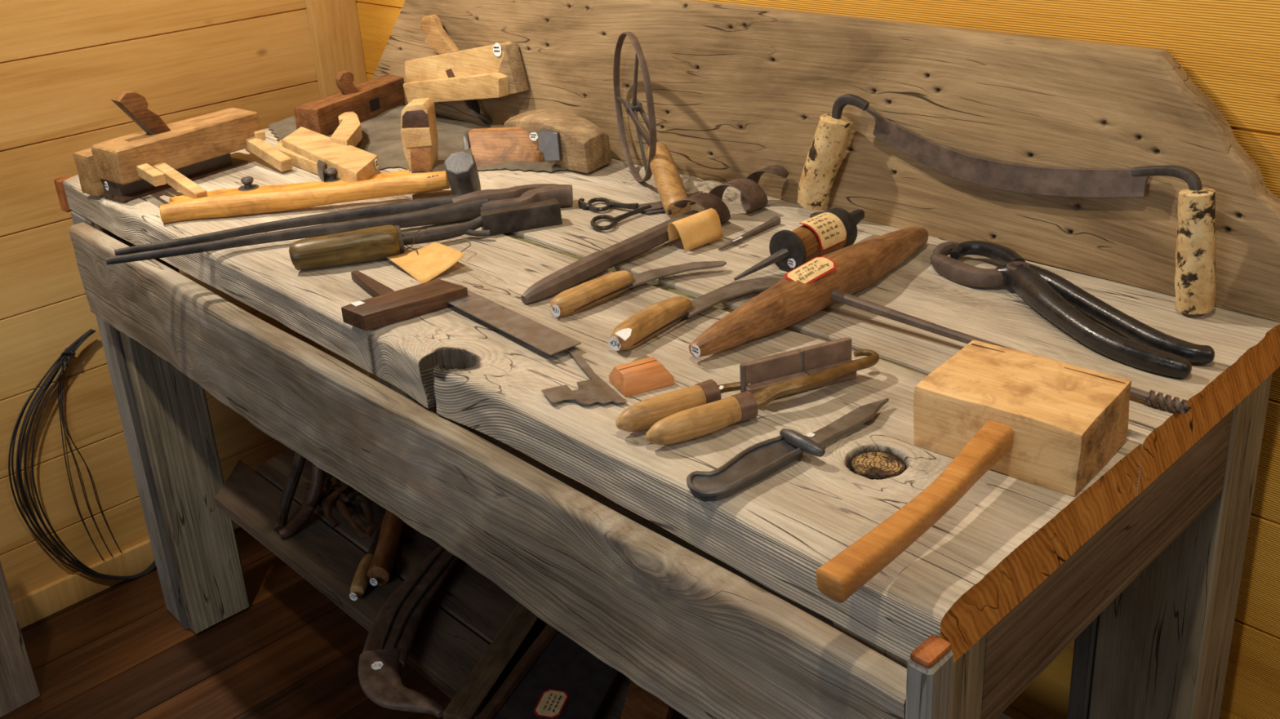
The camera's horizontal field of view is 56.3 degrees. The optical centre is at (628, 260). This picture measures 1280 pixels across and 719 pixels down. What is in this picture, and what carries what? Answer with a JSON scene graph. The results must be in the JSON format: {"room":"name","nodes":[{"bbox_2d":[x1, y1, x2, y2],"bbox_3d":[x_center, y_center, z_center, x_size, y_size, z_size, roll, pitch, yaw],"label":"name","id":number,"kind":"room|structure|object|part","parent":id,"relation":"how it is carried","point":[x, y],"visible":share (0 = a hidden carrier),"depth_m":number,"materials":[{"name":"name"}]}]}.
{"room":"woodworking shop","nodes":[
{"label":"woodworking shop","id":0,"kind":"room"},
{"bbox_2d":[0,0,363,600],"bbox_3d":[-1.813,-0.234,1.468,3.305,2.500,0.040,-22,28,-39],"label":"wall","id":1,"kind":"structure","parent":0,"point":[63,63],"depth_m":2.30,"materials":[{"name":"brown wood"}]},
{"bbox_2d":[8,328,155,580],"bbox_3d":[-1.082,0.417,2.354,0.248,0.561,0.023,-22,28,-39],"label":"coil","id":2,"kind":"object","parent":1,"relation":"hanging from","point":[74,346],"visible":0.98,"depth_m":2.29,"materials":[{"name":"black metal"}]},
{"bbox_2d":[11,520,239,629],"bbox_3d":[-1.761,0.920,1.861,3.200,0.062,0.014,-22,28,-39],"label":"baseboard","id":3,"kind":"structure","parent":1,"relation":"attached to","point":[29,608],"depth_m":2.42,"materials":[{"name":"brown wood"}]},
{"bbox_2d":[305,0,377,381],"bbox_3d":[-0.633,-0.693,2.447,0.105,2.500,0.028,-22,28,-39],"label":"corner trim board","id":4,"kind":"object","parent":1,"relation":"attached to","point":[334,24],"depth_m":2.52,"materials":[{"name":"brown wood"}]},
{"bbox_2d":[0,526,475,718],"bbox_3d":[-0.534,1.339,0.748,3.335,0.050,3.643,-22,28,-39],"label":"floor","id":5,"kind":"structure","parent":0,"point":[117,652],"depth_m":2.23,"materials":[{"name":"brown wood"}]},
{"bbox_2d":[0,564,39,716],"bbox_3d":[-1.159,0.596,2.071,0.142,0.443,0.093,-22,28,-39],"label":"timber post","id":6,"kind":"object","parent":5,"relation":"on","point":[18,688],"visible":1,"depth_m":2.11,"materials":[{"name":"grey wood"}]},
{"bbox_2d":[54,128,1279,718],"bbox_3d":[-0.120,0.365,1.821,0.718,0.930,1.783,-22,28,-39],"label":"workbench","id":7,"kind":"object","parent":5,"relation":"on","point":[1141,567],"depth_m":1.28,"materials":[{"name":"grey wood"}]},
{"bbox_3d":[-0.824,0.310,2.189,0.116,0.839,0.033,-22,28,-39],"label":"leg","id":8,"kind":"part","parent":7,"relation":"part of","materials":[{"name":"grey wood"}]},
{"bbox_2d":[73,90,292,202],"bbox_3d":[-0.714,-0.213,1.972,0.251,0.163,0.307,13,27,36],"label":"plane","id":9,"kind":"object","parent":7,"relation":"on","point":[161,157],"visible":1,"depth_m":1.94,"materials":[{"name":"beige wood"}]},
{"bbox_3d":[-0.778,-0.147,1.910,0.018,0.018,0.178,-19,26,-34],"label":"arm","id":10,"kind":"part","parent":9,"relation":"part of","materials":[{"name":"brown wood"}]},
{"bbox_3d":[-0.746,-0.143,1.922,0.216,0.064,0.020,15,28,39],"label":"arm","id":11,"kind":"part","parent":9,"relation":"part of","materials":[{"name":"brown wood"}]},
{"bbox_3d":[-0.666,-0.230,2.102,0.016,0.016,0.120,-17,25,-31],"label":"arm","id":12,"kind":"part","parent":9,"relation":"part of","materials":[{"name":"brown wood"}]},
{"bbox_3d":[-0.647,-0.202,2.058,0.208,0.064,0.022,16,29,41],"label":"arm","id":13,"kind":"part","parent":9,"relation":"part of","materials":[{"name":"brown wood"}]},
{"bbox_3d":[-0.604,-0.124,1.895,0.032,0.018,0.032,-7,22,-8],"label":"knob","id":14,"kind":"part","parent":7,"relation":"part of","materials":[{"name":"grey metal"}]},
{"bbox_3d":[-0.532,-0.116,1.878,0.376,0.029,0.094,-7,22,-8],"label":"knobbed slat","id":15,"kind":"part","parent":7,"relation":"part of","materials":[{"name":"beige wood"}]},
{"bbox_2d":[273,452,376,538],"bbox_3d":[-0.532,0.406,2.083,0.177,0.108,0.266,-7,22,-9],"label":"metal chain","id":16,"kind":"object","parent":7,"relation":"on","point":[317,495],"visible":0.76,"depth_m":2.09,"materials":[{"name":"metal"}]},
{"bbox_3d":[-0.596,0.404,2.098,0.028,0.106,0.120,2,22,14],"label":"curved rod","id":17,"kind":"part","parent":16,"relation":"part of","materials":[{"name":"metal"}]},
{"bbox_3d":[-0.565,0.412,2.079,0.030,0.104,0.121,9,25,30],"label":"curved rod","id":18,"kind":"part","parent":16,"relation":"part of","materials":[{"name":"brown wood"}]},
{"bbox_3d":[-0.475,-0.139,1.913,0.032,0.018,0.032,-7,22,-8],"label":"knob","id":19,"kind":"part","parent":7,"relation":"part of","materials":[{"name":"grey metal"}]},
{"bbox_2d":[105,183,573,264],"bbox_3d":[-0.397,-0.057,1.698,0.650,0.036,0.065,-8,22,-10],"label":"tongs","id":20,"kind":"object","parent":7,"relation":"on","point":[468,206],"visible":0.88,"depth_m":1.69,"materials":[{"name":"metal"}]},
{"bbox_3d":[-0.426,0.505,1.924,0.026,0.026,0.090,-2,21,4],"label":"handle","id":21,"kind":"part","parent":7,"relation":"part of","materials":[{"name":"brown wood"}]},
{"bbox_3d":[-0.420,0.468,2.017,0.026,0.026,0.319,-2,21,4],"label":"tool handle","id":22,"kind":"part","parent":7,"relation":"part of","materials":[{"name":"brown wood"}]},
{"bbox_3d":[-0.309,0.036,1.479,0.020,0.011,0.138,-16,25,-29],"label":"wood strip","id":23,"kind":"part","parent":7,"relation":"part of","materials":[{"name":"brown wood"}]},
{"bbox_3d":[-0.402,0.455,2.035,0.037,0.036,0.309,-4,21,0],"label":"tool handle","id":24,"kind":"part","parent":7,"relation":"part of","materials":[{"name":"brown wood"}]},
{"bbox_3d":[-0.478,0.143,2.565,0.111,0.844,0.113,-22,28,-39],"label":"leg","id":25,"kind":"part","parent":7,"relation":"part of","materials":[{"name":"grey wood"}]},
{"bbox_2d":[358,545,458,718],"bbox_3d":[-0.319,0.536,1.808,0.138,0.026,0.436,-3,21,0],"label":"iron","id":26,"kind":"object","parent":7,"relation":"on","point":[392,633],"visible":0.91,"depth_m":1.75,"materials":[{"name":"brown metal"}]},
{"bbox_2d":[267,105,567,172],"bbox_3d":[-0.387,-0.212,2.126,0.292,0.012,0.748,-22,28,-39],"label":"cloth","id":27,"kind":"object","parent":7,"relation":"on","point":[381,133],"visible":0.33,"depth_m":2.14,"materials":[{"name":"grey fabric"}]},
{"bbox_2d":[275,111,380,182],"bbox_3d":[-0.514,-0.181,2.022,0.155,0.043,0.386,-10,22,-16],"label":"plane","id":28,"kind":"object","parent":27,"relation":"on","point":[311,151],"visible":0.9,"depth_m":2.00,"materials":[{"name":"brown wood"}]},
{"bbox_2d":[293,70,405,135],"bbox_3d":[-0.526,-0.319,2.297,0.059,0.101,0.281,8,24,26],"label":"plane","id":29,"kind":"object","parent":27,"relation":"on","point":[368,100],"visible":0.74,"depth_m":2.26,"materials":[{"name":"brown wood"}]},
{"bbox_2d":[400,97,438,172],"bbox_3d":[-0.342,-0.207,1.962,0.053,0.113,0.051,-1,22,8],"label":"plane","id":30,"kind":"object","parent":27,"relation":"on","point":[419,132],"visible":1,"depth_m":1.94,"materials":[{"name":"brown wood"}]},
{"bbox_2d":[462,127,562,167],"bbox_3d":[-0.190,-0.190,1.962,0.180,0.062,0.108,-1,22,8],"label":"plane","id":31,"kind":"object","parent":27,"relation":"on","point":[493,145],"visible":0.94,"depth_m":1.97,"materials":[{"name":"brown wood"}]},
{"bbox_2d":[504,107,610,173],"bbox_3d":[-0.121,-0.209,1.983,0.079,0.075,0.246,-20,26,-35],"label":"wooden block","id":32,"kind":"object","parent":27,"relation":"on","point":[584,145],"visible":0.85,"depth_m":1.91,"materials":[{"name":"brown wood"}]},
{"bbox_2d":[288,199,562,270],"bbox_3d":[-0.267,-0.038,1.620,0.375,0.046,0.054,-11,23,-19],"label":"chisel","id":33,"kind":"object","parent":7,"relation":"on","point":[378,242],"visible":0.98,"depth_m":1.58,"materials":[{"name":"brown wood"}]},
{"bbox_3d":[-0.374,-0.017,1.583,0.141,0.045,0.049,-8,22,-10],"label":"handle","id":34,"kind":"part","parent":33,"relation":"part of","materials":[{"name":"brown wood"}]},
{"bbox_3d":[-0.249,-0.042,1.636,0.131,0.023,0.019,-13,23,-22],"label":"rod","id":35,"kind":"part","parent":33,"relation":"part of","materials":[{"name":"metal"}]},
{"bbox_2d":[386,227,471,283],"bbox_3d":[-0.262,-0.014,1.574,0.109,0.031,0.124,-22,28,-39],"label":"paper tag","id":36,"kind":"object","parent":7,"relation":"on","point":[424,264],"visible":0.91,"depth_m":1.55,"materials":[{"name":"beige paper"}]},
{"bbox_2d":[412,190,453,199],"bbox_3d":[-0.291,-0.097,1.821,0.072,0.008,0.063,-8,22,-12],"label":"scrap","id":37,"kind":"object","parent":7,"relation":"on","point":[442,193],"visible":0.3,"depth_m":1.82,"materials":[{"name":"brown wood"}]},
{"bbox_2d":[159,151,480,223],"bbox_3d":[-0.462,-0.116,1.795,0.486,0.085,0.086,-2,21,4],"label":"hammer","id":38,"kind":"object","parent":37,"relation":"on","point":[460,174],"visible":0.99,"depth_m":1.79,"materials":[{"name":"yellow wood"}]},
{"bbox_3d":[-0.487,-0.097,1.807,0.436,0.045,0.039,-5,21,-3],"label":"handle","id":39,"kind":"part","parent":38,"relation":"part of","materials":[{"name":"brown wood"}]},
{"bbox_2d":[341,279,581,355],"bbox_3d":[-0.176,0.062,1.380,0.305,0.020,0.126,7,24,25],"label":"square","id":40,"kind":"object","parent":7,"relation":"on","point":[437,295],"visible":1,"depth_m":1.39,"materials":[{"name":"brown wood"}]},
{"bbox_3d":[-0.139,0.068,1.363,0.041,0.002,0.224,-20,27,-36],"label":"blade","id":41,"kind":"part","parent":40,"relation":"part of","materials":[{"name":"grey metal"}]},
{"bbox_2d":[443,603,539,718],"bbox_3d":[-0.183,0.567,1.731,0.055,0.025,0.296,4,23,19],"label":"wooden bar","id":42,"kind":"object","parent":7,"relation":"on","point":[489,670],"visible":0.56,"depth_m":1.69,"materials":[{"name":"brown wood"}]},
{"bbox_2d":[475,624,621,718],"bbox_3d":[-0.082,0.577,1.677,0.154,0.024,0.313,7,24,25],"label":"toolbox","id":43,"kind":"object","parent":7,"relation":"on","point":[557,677],"visible":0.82,"depth_m":1.65,"materials":[{"name":"metal"}]},
{"bbox_2d":[541,346,626,404],"bbox_3d":[-0.060,0.122,1.224,0.068,0.002,0.147,-12,23,-21],"label":"gauge","id":44,"kind":"object","parent":7,"relation":"on","point":[594,390],"visible":1,"depth_m":1.20,"materials":[{"name":"grey metal"}]},
{"bbox_2d":[550,260,726,317],"bbox_3d":[0.009,0.024,1.440,0.242,0.028,0.048,-16,25,-29],"label":"carving gouge","id":45,"kind":"object","parent":7,"relation":"on","point":[586,295],"visible":1,"depth_m":1.41,"materials":[{"name":"brown wood"}]},
{"bbox_3d":[-0.041,0.038,1.413,0.125,0.028,0.030,-21,27,-37],"label":"handle","id":46,"kind":"part","parent":45,"relation":"part of","materials":[{"name":"brown wood"}]},
{"bbox_3d":[0.055,0.013,1.468,0.137,0.003,0.034,-13,23,-22],"label":"blade","id":47,"kind":"part","parent":45,"relation":"part of","materials":[{"name":"grey metal"}]},
{"bbox_2d":[577,191,702,230],"bbox_3d":[0.015,-0.087,1.737,0.210,0.013,0.131,-16,25,-29],"label":"scissors","id":48,"kind":"object","parent":7,"relation":"on","point":[651,207],"visible":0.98,"depth_m":1.71,"materials":[{"name":"black paint"}]},
{"bbox_3d":[0.076,-0.082,1.724,0.118,0.002,0.026,-14,24,-25],"label":"blade","id":49,"kind":"part","parent":48,"relation":"part of","materials":[{"name":"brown metal"}]},
{"bbox_3d":[0.066,-0.088,1.734,0.127,0.002,0.036,-16,25,-29],"label":"blade","id":50,"kind":"part","parent":48,"relation":"part of","materials":[{"name":"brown metal"}]},
{"bbox_2d":[608,356,674,397],"bbox_3d":[0.013,0.115,1.213,0.055,0.021,0.040,-13,23,-22],"label":"wood block","id":51,"kind":"object","parent":7,"relation":"on","point":[646,375],"visible":1,"depth_m":1.20,"materials":[{"name":"brown wood"}]},
{"bbox_2d":[620,682,674,718],"bbox_3d":[0.025,0.603,1.597,0.063,0.029,0.120,2,22,14],"label":"wooden piece","id":52,"kind":"object","parent":7,"relation":"on","point":[639,704],"visible":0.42,"depth_m":1.59,"materials":[{"name":"brown wood"}]},
{"bbox_2d":[613,31,690,218],"bbox_3d":[0.027,-0.215,1.768,0.053,0.229,0.329,-10,22,-15],"label":"wheel","id":53,"kind":"object","parent":7,"relation":"on","point":[661,164],"visible":0.94,"depth_m":1.74,"materials":[{"name":"brown metal"}]},
{"bbox_2d":[520,164,788,304],"bbox_3d":[0.040,-0.044,1.569,0.477,0.055,0.053,-21,27,-38],"label":"tool","id":54,"kind":"object","parent":7,"relation":"on","point":[753,197],"visible":0.9,"depth_m":1.54,"materials":[{"name":"brown wood"}]},
{"bbox_2d":[667,208,723,252],"bbox_3d":[0.087,-0.042,1.571,0.067,0.040,0.038,-17,25,-31],"label":"paper tag","id":55,"kind":"object","parent":54,"relation":"attached to","point":[702,228],"visible":1,"depth_m":1.56,"materials":[{"name":"beige paper"}]},
{"bbox_2d":[608,277,783,351],"bbox_3d":[0.086,0.051,1.355,0.273,0.030,0.066,-19,26,-33],"label":"gouge","id":56,"kind":"object","parent":7,"relation":"on","point":[644,325],"visible":0.98,"depth_m":1.33,"materials":[{"name":"brown wood"}]},
{"bbox_3d":[0.026,0.068,1.323,0.031,0.030,0.128,15,28,40],"label":"handle","id":57,"kind":"part","parent":56,"relation":"part of","materials":[{"name":"brown wood"}]},
{"bbox_3d":[0.128,0.037,1.395,0.166,0.003,0.054,-14,24,-24],"label":"blade","id":58,"kind":"part","parent":56,"relation":"part of","materials":[{"name":"grey metal"}]},
{"bbox_2d":[615,337,879,445],"bbox_3d":[0.123,0.123,1.147,0.282,0.040,0.071,-12,23,-21],"label":"chisel","id":59,"kind":"object","parent":7,"relation":"on","point":[699,410],"depth_m":1.14,"materials":[{"name":"brown wood"}]},
{"bbox_3d":[0.033,0.140,1.130,0.099,0.028,0.028,-14,24,-25],"label":"handle","id":60,"kind":"part","parent":59,"relation":"part of","materials":[{"name":"brown wood"}]},
{"bbox_3d":[0.063,0.148,1.104,0.102,0.027,0.031,-12,23,-21],"label":"handle","id":61,"kind":"part","parent":59,"relation":"part of","materials":[{"name":"brown wood"}]},
{"bbox_3d":[0.141,0.112,1.171,0.063,0.038,0.005,-11,23,-19],"label":"plate","id":62,"kind":"part","parent":59,"relation":"part of","materials":[{"name":"brown metal"}]},
{"bbox_3d":[0.146,0.125,1.169,0.067,0.018,0.009,-11,23,-19],"label":"plate","id":63,"kind":"part","parent":59,"relation":"part of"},
{"bbox_3d":[0.166,0.105,1.186,0.120,0.037,0.004,-11,23,-19],"label":"plate","id":64,"kind":"part","parent":59,"relation":"part of","materials":[{"name":"metal"}]},
{"bbox_3d":[0.182,0.114,1.163,0.163,0.017,0.032,-17,25,-31],"label":"arm","id":65,"kind":"part","parent":59,"relation":"part of","materials":[{"name":"gold metal"}]},
{"bbox_3d":[0.198,0.100,1.191,0.056,0.039,0.005,-11,23,-19],"label":"plate","id":66,"kind":"part","parent":59,"relation":"part of","materials":[{"name":"metal"}]},
{"bbox_3d":[0.202,0.113,1.188,0.054,0.018,0.009,-11,23,-19],"label":"plate","id":67,"kind":"part","parent":59,"relation":"part of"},
{"bbox_2d":[718,216,780,250],"bbox_3d":[0.163,-0.036,1.588,0.013,0.012,0.126,15,28,40],"label":"nail","id":68,"kind":"object","parent":7,"relation":"on","point":[775,220],"visible":1,"depth_m":1.59,"materials":[{"name":"brown metal"}]},
{"bbox_2d":[686,398,888,502],"bbox_3d":[0.155,0.163,1.063,0.242,0.020,0.052,-15,24,-27],"label":"knife","id":69,"kind":"object","parent":7,"relation":"on","point":[759,460],"visible":1,"depth_m":1.04,"materials":[{"name":"grey metal"}]},
{"bbox_3d":[0.105,0.180,1.042,0.123,0.009,0.036,-19,26,-34],"label":"handle","id":70,"kind":"part","parent":69,"relation":"part of","materials":[{"name":"grey metal"}]},
{"bbox_3d":[0.206,0.148,1.104,0.112,0.004,0.022,-19,26,-34],"label":"blade","id":71,"kind":"part","parent":69,"relation":"part of","materials":[{"name":"grey metal"}]},
{"bbox_2d":[733,207,864,280],"bbox_3d":[0.229,-0.025,1.492,0.226,0.054,0.058,-21,27,-37],"label":"reamer","id":72,"kind":"object","parent":7,"relation":"on","point":[833,229],"visible":0.98,"depth_m":1.47,"materials":[{"name":"brown wood"}]},
{"bbox_2d":[371,0,1279,321],"bbox_3d":[0.084,-0.268,1.843,0.054,0.264,1.813,-22,28,-39],"label":"backboard","id":73,"kind":"object","parent":7,"relation":"on","point":[739,91],"visible":0.78,"depth_m":1.54,"materials":[{"name":"beige wood"}]},
{"bbox_2d":[403,14,528,124],"bbox_3d":[-0.309,-0.342,2.186,0.066,0.194,0.346,-22,28,-39],"label":"plane","id":74,"kind":"object","parent":73,"relation":"on","point":[496,70],"visible":1,"depth_m":2.17,"materials":[{"name":"brown wood"}]},
{"bbox_3d":[0.244,0.675,1.088,0.073,0.844,0.099,-22,28,-39],"label":"leg","id":75,"kind":"part","parent":7,"relation":"part of","materials":[{"name":"grey wood"}]},
{"bbox_3d":[0.240,0.688,1.009,0.034,0.878,0.022,-22,28,-39],"label":"corner post","id":76,"kind":"part","parent":7,"relation":"part of","materials":[{"name":"grey wood"}]},
{"bbox_2d":[688,226,1191,414],"bbox_3d":[0.368,0.062,1.241,0.440,0.059,0.439,17,29,42],"label":"gimlet","id":77,"kind":"object","parent":7,"relation":"on","point":[823,282],"visible":0.99,"depth_m":1.31,"materials":[{"name":"brown wood"}]},
{"bbox_3d":[0.231,0.022,1.372,0.052,0.053,0.438,17,29,42],"label":"handle","id":78,"kind":"part","parent":77,"relation":"part of","materials":[{"name":"brown wood"}]},
{"bbox_2d":[816,339,1131,603],"bbox_3d":[0.268,0.172,0.971,0.151,0.062,0.359,15,28,39],"label":"mallet","id":79,"kind":"object","parent":7,"relation":"on","point":[1049,424],"visible":1,"depth_m":1.00,"materials":[{"name":"brown wood"}]},
{"bbox_3d":[0.242,0.185,0.943,0.031,0.040,0.278,17,29,42],"label":"handle","id":80,"kind":"part","parent":79,"relation":"part of","materials":[{"name":"brown wood"}]},
{"bbox_2d":[796,93,1216,315],"bbox_3d":[0.433,-0.088,1.447,0.057,0.173,0.563,-22,28,-39],"label":"drawknife","id":81,"kind":"object","parent":7,"relation":"on","point":[1195,282],"visible":1,"depth_m":1.40,"materials":[{"name":"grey metal"}]},
{"bbox_3d":[0.442,-0.129,1.454,0.012,0.080,0.390,-22,28,-39],"label":"blade","id":82,"kind":"part","parent":81,"relation":"part of","materials":[{"name":"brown metal"}]},
{"bbox_2d":[930,240,1214,378],"bbox_3d":[0.467,0.040,1.315,0.090,0.037,0.384,-12,23,-21],"label":"hoof nippers","id":83,"kind":"object","parent":7,"relation":"on","point":[1152,350],"visible":1,"depth_m":1.27,"materials":[{"name":"black paint"}]},
{"bbox_3d":[0.478,0.058,1.268,0.050,0.036,0.281,-10,22,-17],"label":"arm","id":84,"kind":"part","parent":83,"relation":"part of","materials":[{"name":"black paint"}]},
{"bbox_3d":[0.508,0.052,1.281,0.034,0.028,0.268,-13,23,-22],"label":"arm","id":85,"kind":"part","parent":83,"relation":"part of","materials":[{"name":"black paint"}]},
{"bbox_3d":[0.448,0.263,1.106,0.482,0.114,0.021,-22,28,-39],"label":"rail","id":86,"kind":"part","parent":7,"relation":"part of","materials":[{"name":"brown wood"}]},
{"bbox_3d":[0.644,0.507,1.453,0.095,0.844,0.122,-22,28,-39],"label":"leg","id":87,"kind":"part","parent":7,"relation":"part of","materials":[{"name":"grey wood"}]},
{"bbox_2d":[355,0,1279,718],"bbox_3d":[0.606,-0.324,1.305,0.040,2.500,3.555,-22,28,-39],"label":"wall","id":88,"kind":"structure","parent":0,"point":[1229,50],"depth_m":1.41,"materials":[{"name":"brown wood"}]}
]}

